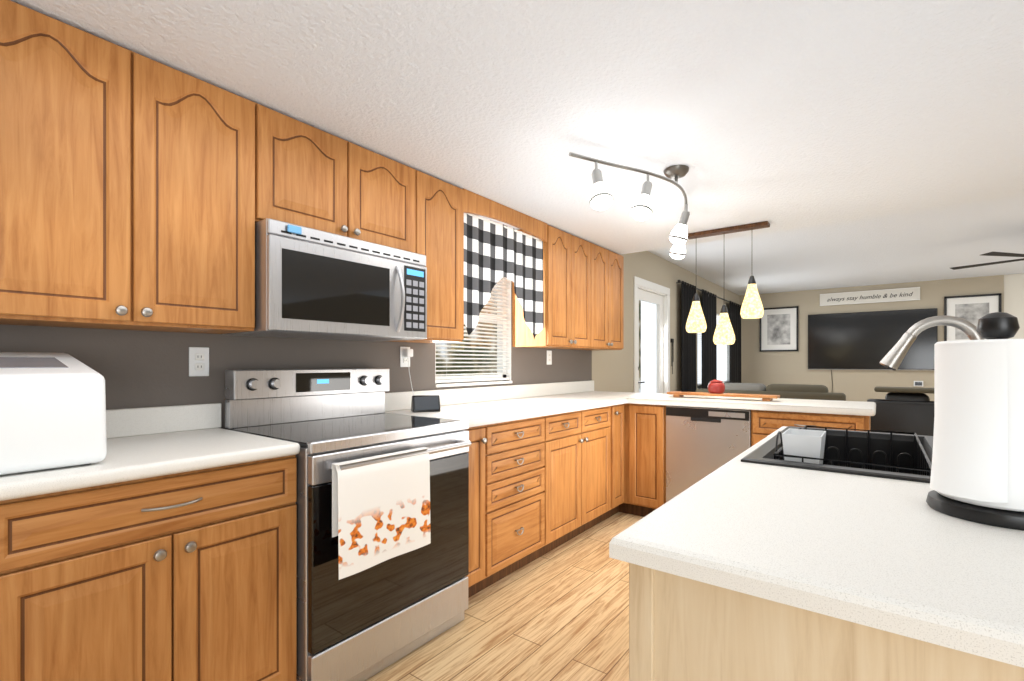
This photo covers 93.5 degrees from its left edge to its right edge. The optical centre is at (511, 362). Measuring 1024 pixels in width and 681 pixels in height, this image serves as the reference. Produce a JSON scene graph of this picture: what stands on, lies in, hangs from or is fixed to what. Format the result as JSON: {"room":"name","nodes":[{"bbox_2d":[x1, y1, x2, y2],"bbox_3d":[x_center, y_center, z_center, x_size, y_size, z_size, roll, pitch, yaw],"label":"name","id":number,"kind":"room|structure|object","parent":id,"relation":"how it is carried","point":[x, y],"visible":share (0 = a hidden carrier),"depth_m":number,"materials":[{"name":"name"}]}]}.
{"room":"kitchen and living room","nodes":[
{"label":"kitchen and living room","id":0,"kind":"room"},
{"bbox_2d":[0,251,739,429],"bbox_3d":[0.711,-0.130,4.613,0.120,2.620,12.440,0,0,37],"label":"wall","id":1,"kind":"structure","parent":0,"point":[139,369],"depth_m":2.23,"materials":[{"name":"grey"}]},
{"bbox_2d":[0,0,263,333],"bbox_3d":[-1.308,-0.551,1.596,0.317,0.862,0.753,0,0,37],"label":"upper cabinet","id":2,"kind":"object","parent":1,"relation":"attached to","point":[140,192],"depth_m":1.47,"materials":[{"name":"brown wood"}]},
{"bbox_2d":[189,347,208,375],"bbox_3d":[-1.252,-0.005,1.928,0.010,0.116,0.072,0,0,37],"label":"electrical outlet","id":3,"kind":"object","parent":1,"relation":"attached to","point":[198,361],"visible":1,"depth_m":1.93,"materials":[{"name":"white plastic"}]},
{"bbox_2d":[264,106,419,253],"bbox_3d":[-0.843,-0.759,2.207,0.317,0.446,0.782,0,0,37],"label":"upper cabinet","id":4,"kind":"object","parent":1,"relation":"attached to","point":[314,178],"depth_m":2.07,"materials":[{"name":"brown wood"}]},
{"bbox_2d":[223,218,426,340],"bbox_3d":[-0.790,-0.325,2.167,0.451,0.415,0.772,0,0,37],"label":"over-the-range microwave","id":5,"kind":"object","parent":4,"relation":"attached to","point":[311,283],"visible":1,"depth_m":1.97,"materials":[{"name":"silver metal"}]},
{"bbox_2d":[106,380,595,435],"bbox_3d":[-0.728,0.215,2.604,0.019,0.099,4.960,0,0,37],"label":"backsplash","id":6,"kind":"structure","parent":1,"relation":"attached to","point":[131,421],"depth_m":1.95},
{"bbox_2d":[400,347,414,395],"bbox_3d":[-0.567,0.084,2.732,0.124,0.354,0.072,0,0,37],"label":"electrical outlet","id":7,"kind":"object","parent":1,"relation":"attached to","point":[406,353],"visible":0.9,"depth_m":2.75,"materials":[{"name":"white plastic"}]},
{"bbox_2d":[390,172,467,342],"bbox_3d":[-0.499,-0.551,2.659,0.317,0.862,0.355,0,0,37],"label":"upper cabinet","id":8,"kind":"object","parent":1,"relation":"attached to","point":[443,205],"depth_m":2.57,"materials":[{"name":"brown wood"}]},
{"bbox_2d":[435,278,511,386],"bbox_3d":[-0.281,-0.315,3.300,0.131,0.930,0.772,0,0,37],"label":"kitchen window","id":9,"kind":"structure","parent":1,"relation":"in","point":[507,375],"depth_m":3.56,"materials":[{"name":"white paint"}]},
{"bbox_2d":[436,277,508,382],"bbox_3d":[-0.256,-0.326,3.281,0.035,0.902,0.750,0,0,37],"label":"window blinds","id":10,"kind":"object","parent":9,"relation":"attached to","point":[472,380],"visible":0.46,"depth_m":3.38,"materials":[{"name":"white paint"}]},
{"bbox_2d":[547,350,551,364],"bbox_3d":[0.309,-0.045,3.976,0.010,0.116,0.072,0,0,37],"label":"outlet","id":11,"kind":"object","parent":1,"relation":"attached to","point":[549,357],"visible":1,"depth_m":3.97,"materials":[{"name":"white plastic"}]},
{"bbox_2d":[512,221,591,349],"bbox_3d":[0.322,-0.551,3.736,0.317,0.862,0.632,0,0,37],"label":"upper cabinet","id":12,"kind":"object","parent":1,"relation":"attached to","point":[567,258],"depth_m":3.56,"materials":[{"name":"brown wood"}]},
{"bbox_2d":[464,213,543,338],"bbox_3d":[-0.047,-0.521,3.079,0.040,0.718,0.854,0,0,37],"label":"valance curtain","id":13,"kind":"object","parent":12,"relation":"attached to","point":[495,253],"visible":0.92,"depth_m":3.02,"materials":[{"name":"multicoloured fabric"}]},
{"bbox_2d":[592,243,623,349],"bbox_3d":[0.705,-0.551,4.239,0.317,0.862,0.633,0,0,37],"label":"upper cabinet","id":14,"kind":"object","parent":1,"relation":"attached to","point":[607,266],"depth_m":4.13,"materials":[{"name":"brown wood"}]},
{"bbox_2d":[634,276,669,393],"bbox_3d":[1.652,0.107,5.832,0.139,2.145,1.130,0,0,37],"label":"door frame","id":15,"kind":"structure","parent":1,"relation":"attached to","point":[652,293],"depth_m":6.08,"materials":[{"name":"white paint"}]},
{"bbox_2d":[671,339,673,373],"bbox_3d":[2.107,-0.087,6.333,0.014,0.465,0.090,0,0,37],"label":"key rack","id":16,"kind":"object","parent":1,"relation":"attached to","point":[672,350],"visible":0.9,"depth_m":6.33,"materials":[{"name":"black"}]},
{"bbox_2d":[676,280,741,391],"bbox_3d":[3.297,0.024,7.828,0.097,2.252,3.692,0,0,37],"label":"curtain","id":17,"kind":"object","parent":1,"relation":"attached to","point":[688,351],"visible":0.54,"depth_m":7.30,"materials":[{"name":"black fabric"}]},
{"bbox_2d":[697,317,728,388],"bbox_3d":[3.443,-0.220,8.188,0.130,1.240,2.300,0,0,37],"label":"window","id":18,"kind":"structure","parent":1,"relation":"in","point":[700,385],"depth_m":8.65,"materials":[{"name":"white glass"}]},
{"bbox_2d":[697,367,701,385],"bbox_3d":[2.845,0.204,7.353,0.035,0.273,0.206,0,0,37],"label":"window blinds","id":19,"kind":"object","parent":18,"relation":"attached to","point":[699,367],"depth_m":7.32,"materials":[{"name":"white plastic"}]},
{"bbox_2d":[717,345,728,358],"bbox_3d":[3.696,-0.198,8.469,0.035,0.241,0.751,0,0,37],"label":"window blinds","id":20,"kind":"object","parent":18,"relation":"attached to","point":[726,345],"depth_m":8.53,"materials":[{"name":"white plastic"}]},
{"bbox_2d":[365,512,643,680],"bbox_3d":[3.429,1.210,2.718,6.740,0.060,12.720,0,0,37],"label":"floor","id":21,"kind":"structure","parent":0,"point":[560,613],"depth_m":2.15,"materials":[{"name":"laminate"}]},
{"bbox_2d":[0,456,296,680],"bbox_3d":[-1.183,0.742,1.514,0.617,0.875,0.728,0,0,37],"label":"base cabinet","id":22,"kind":"object","parent":21,"relation":"on","point":[158,544],"depth_m":1.30,"materials":[{"name":"brown wood"}]},
{"bbox_2d":[0,428,299,503],"bbox_3d":[-1.470,0.284,1.121,0.637,0.040,1.701,0,0,37],"label":"countertop","id":23,"kind":"structure","parent":22,"relation":"on","point":[128,459],"depth_m":1.37,"materials":[{"name":"white stone"}]},
{"bbox_2d":[0,352,106,474],"bbox_3d":[-1.321,0.117,1.258,0.413,0.296,0.330,0,0,37],"label":"ice maker","id":24,"kind":"object","parent":23,"relation":"on","point":[52,410],"visible":1,"depth_m":1.19,"materials":[{"name":"white plastic"}]},
{"bbox_2d":[225,368,470,680],"bbox_3d":[-0.654,0.604,2.064,0.738,1.152,0.772,0,0,37],"label":"range","id":25,"kind":"object","parent":21,"relation":"on","point":[382,503],"visible":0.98,"depth_m":1.84,"materials":[{"name":"silver metal"}]},
{"bbox_2d":[467,429,491,597],"bbox_3d":[-0.429,0.742,2.504,0.617,0.875,0.189,0,0,37],"label":"base cabinet","id":26,"kind":"object","parent":21,"relation":"on","point":[480,450],"depth_m":2.36,"materials":[{"name":"brown wood"}]},
{"bbox_2d":[492,432,547,583],"bbox_3d":[-0.211,0.742,2.790,0.617,0.875,0.530,0,0,37],"label":"base cabinet","id":27,"kind":"object","parent":21,"relation":"on","point":[519,463],"depth_m":2.61,"materials":[{"name":"brown wood"}]},
{"bbox_2d":[380,392,875,451],"bbox_3d":[0.875,0.284,2.949,2.152,0.040,2.477,0,0,37],"label":"countertop","id":28,"kind":"structure","parent":27,"relation":"on","point":[614,419],"depth_m":3.13,"materials":[{"name":"white stone"}]},
{"bbox_2d":[411,395,440,411],"bbox_3d":[-0.473,0.220,2.639,0.150,0.088,0.089,0,0,-21],"label":"smart display","id":29,"kind":"object","parent":28,"relation":"on","point":[425,403],"visible":1,"depth_m":2.61,"materials":[{"name":"black plastic"}]},
{"bbox_2d":[667,380,779,400],"bbox_3d":[1.542,0.194,3.558,0.760,0.140,0.130,0,0,37],"label":"board","id":30,"kind":"object","parent":28,"relation":"on","point":[716,387],"visible":1,"depth_m":3.53,"materials":[{"name":"brown wood"}]},
{"bbox_2d":[548,440,615,551],"bbox_3d":[0.217,0.742,3.351,0.617,0.875,0.881,0,0,37],"label":"base cabinet","id":31,"kind":"object","parent":21,"relation":"on","point":[581,477],"depth_m":3.13,"materials":[{"name":"brown wood"}]},
{"bbox_2d":[616,448,623,512],"bbox_3d":[0.549,0.742,3.788,0.617,0.875,0.217,0,0,37],"label":"base cabinet","id":32,"kind":"object","parent":21,"relation":"on","point":[619,451],"depth_m":3.64,"materials":[{"name":"brown wood"}]},
{"bbox_2d":[624,448,665,516],"bbox_3d":[1.169,0.742,3.849,0.334,0.875,0.620,0,0,37],"label":"base cabinet","id":33,"kind":"object","parent":21,"relation":"on","point":[644,472],"depth_m":3.61,"materials":[{"name":"brown wood"}]},
{"bbox_2d":[666,406,750,501],"bbox_3d":[1.516,0.746,3.563,0.560,0.868,0.594,0,0,37],"label":"dishwasher","id":34,"kind":"object","parent":21,"relation":"on","point":[702,442],"visible":0.58,"depth_m":3.36,"materials":[{"name":"silver metal"}]},
{"bbox_2d":[695,383,845,400],"bbox_3d":[3.249,0.715,6.048,1.580,0.930,0.960,0,0,37],"label":"sofa","id":35,"kind":"object","parent":21,"relation":"on","point":[803,391],"visible":0.15,"depth_m":5.55,"materials":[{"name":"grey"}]},
{"bbox_2d":[629,570,1023,680],"bbox_3d":[0.971,0.742,1.135,0.810,0.875,1.578,0,0,37],"label":"kitchen island","id":36,"kind":"object","parent":21,"relation":"on","point":[677,632],"depth_m":0.65,"materials":[{"name":"brown wood"}]},
{"bbox_2d":[609,426,1023,677],"bbox_3d":[1.049,0.285,1.080,1.020,0.040,1.630,0,0,37],"label":"island countertop","id":37,"kind":"structure","parent":36,"relation":"on","point":[853,547],"depth_m":0.69,"materials":[{"name":"white stone"}]},
{"bbox_2d":[880,315,984,370],"bbox_3d":[1.129,0.069,1.286,0.234,0.391,0.086,0,0,37],"label":"faucet","id":38,"kind":"object","parent":37,"relation":"on","point":[893,358],"visible":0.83,"depth_m":1.31,"materials":[{"name":"silver metal"}]},
{"bbox_2d":[926,312,1023,529],"bbox_3d":[0.849,0.088,0.842,0.190,0.353,0.192,0,0,37],"label":"paper towel","id":39,"kind":"object","parent":37,"relation":"on","point":[977,471],"visible":1,"depth_m":0.80,"materials":[{"name":"white paper"}]},
{"bbox_2d":[773,425,931,475],"bbox_3d":[1.055,0.326,1.491,0.335,0.262,0.705,0,0,37],"label":"dish rack","id":40,"kind":"object","parent":36,"relation":"in","point":[803,444],"visible":0.54,"depth_m":1.33,"materials":[{"name":"black metal"}]},
{"bbox_2d":[867,392,933,435],"bbox_3d":[4.451,0.750,5.447,0.700,0.860,0.960,0,0,37],"label":"recliner","id":41,"kind":"object","parent":21,"relation":"on","point":[906,412],"visible":0.42,"depth_m":5.09,"materials":[{"name":"black leather"}]},
{"bbox_2d":[874,386,933,393],"bbox_3d":[4.277,0.290,5.177,0.610,0.050,0.300,0,0,37],"label":"throw blanket","id":42,"kind":"object","parent":41,"relation":"on","point":[904,389],"visible":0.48,"depth_m":5.11,"materials":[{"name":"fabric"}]},
{"bbox_2d":[11,0,1023,254],"bbox_3d":[1.489,-1.212,0.173,6.500,0.455,6.080,0,0,37],"label":"ceiling","id":43,"kind":"structure","parent":0,"point":[785,114],"depth_m":1.75,"materials":[{"name":"white paint"}]},
{"bbox_2d":[569,152,689,258],"bbox_3d":[0.823,-0.831,2.615,0.344,0.304,1.525,0,0,37],"label":"track light","id":44,"kind":"object","parent":43,"relation":"attached to","point":[601,197],"visible":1,"depth_m":2.27,"materials":[{"name":"white glass"}]},
{"bbox_2d":[686,221,769,344],"bbox_3d":[1.567,-0.560,3.533,0.569,0.846,0.150,0,0,37],"label":"pendant light","id":45,"kind":"object","parent":43,"relation":"hanging from","point":[752,307],"visible":0.98,"depth_m":3.49,"materials":[{"name":"beige glass"}]},
{"bbox_2d":[648,196,1023,295],"bbox_3d":[5.186,-1.380,5.025,6.500,0.120,6.120,0,0,37],"label":"ceiling","id":46,"kind":"structure","parent":0,"point":[930,244],"depth_m":5.70,"materials":[{"name":"white paint"}]},
{"bbox_2d":[950,252,1023,269],"bbox_3d":[5.234,-1.089,4.730,1.357,0.458,1.335,0,0,37],"label":"ceiling fan","id":47,"kind":"object","parent":46,"relation":"hanging from","point":[996,254],"visible":1,"depth_m":4.86,"materials":[{"name":"black plastic"}]},
{"bbox_2d":[740,273,1023,401],"bbox_3d":[7.083,-0.130,7.515,6.740,2.620,0.140,0,0,37],"label":"wall","id":48,"kind":"structure","parent":0,"point":[769,368],"depth_m":8.33,"materials":[{"name":"beige paint"}]},
{"bbox_2d":[760,306,798,351],"bbox_3d":[4.986,-0.627,9.003,0.640,0.825,0.030,0,0,37],"label":"picture frame","id":49,"kind":"object","parent":48,"relation":"attached to","point":[779,329],"visible":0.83,"depth_m":8.98,"materials":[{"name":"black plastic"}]},
{"bbox_2d":[820,287,919,305],"bbox_3d":[6.049,-1.125,8.197,1.370,0.210,0.024,0,0,37],"label":"sign board","id":50,"kind":"object","parent":48,"relation":"attached to","point":[824,298],"visible":0.98,"depth_m":8.16,"materials":[{"name":"white wood"}]},
{"bbox_2d":[827,292,912,301],"bbox_3d":[6.053,-1.113,8.182,1.175,0.089,0.002,0,0,37],"label":"lettering","id":51,"kind":"object","parent":50,"relation":"attached to","point":[868,296],"visible":1,"depth_m":8.17,"materials":[{"name":"black paint"}]},
{"bbox_2d":[808,308,937,388],"bbox_3d":[6.053,-0.070,8.177,1.760,1.600,0.050,0,0,37],"label":"wall-mounted tv","id":52,"kind":"object","parent":48,"relation":"attached to","point":[856,341],"visible":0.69,"depth_m":8.18,"materials":[{"name":"black plastic"}]},
{"bbox_2d":[914,381,922,386],"bbox_3d":[6.580,0.335,7.795,0.120,0.090,0.020,0,0,37],"label":"outlet","id":53,"kind":"object","parent":48,"relation":"attached to","point":[918,383],"visible":1,"depth_m":7.79,"materials":[{"name":"white plastic"}]},
{"bbox_2d":[944,293,1001,340],"bbox_3d":[7.078,-0.642,7.410,0.640,0.805,0.030,0,0,37],"label":"picture frame","id":54,"kind":"object","parent":48,"relation":"attached to","point":[972,309],"visible":0.44,"depth_m":7.44,"materials":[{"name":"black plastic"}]},
{"label":"outside","id":55,"kind":"structure","parent":0,"visible":0},
{"bbox_2d":[436,284,640,392],"bbox_3d":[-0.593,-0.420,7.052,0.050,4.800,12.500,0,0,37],"label":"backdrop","id":56,"kind":"structure","parent":55,"point":[459,360],"depth_m":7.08,"materials":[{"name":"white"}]}
]}

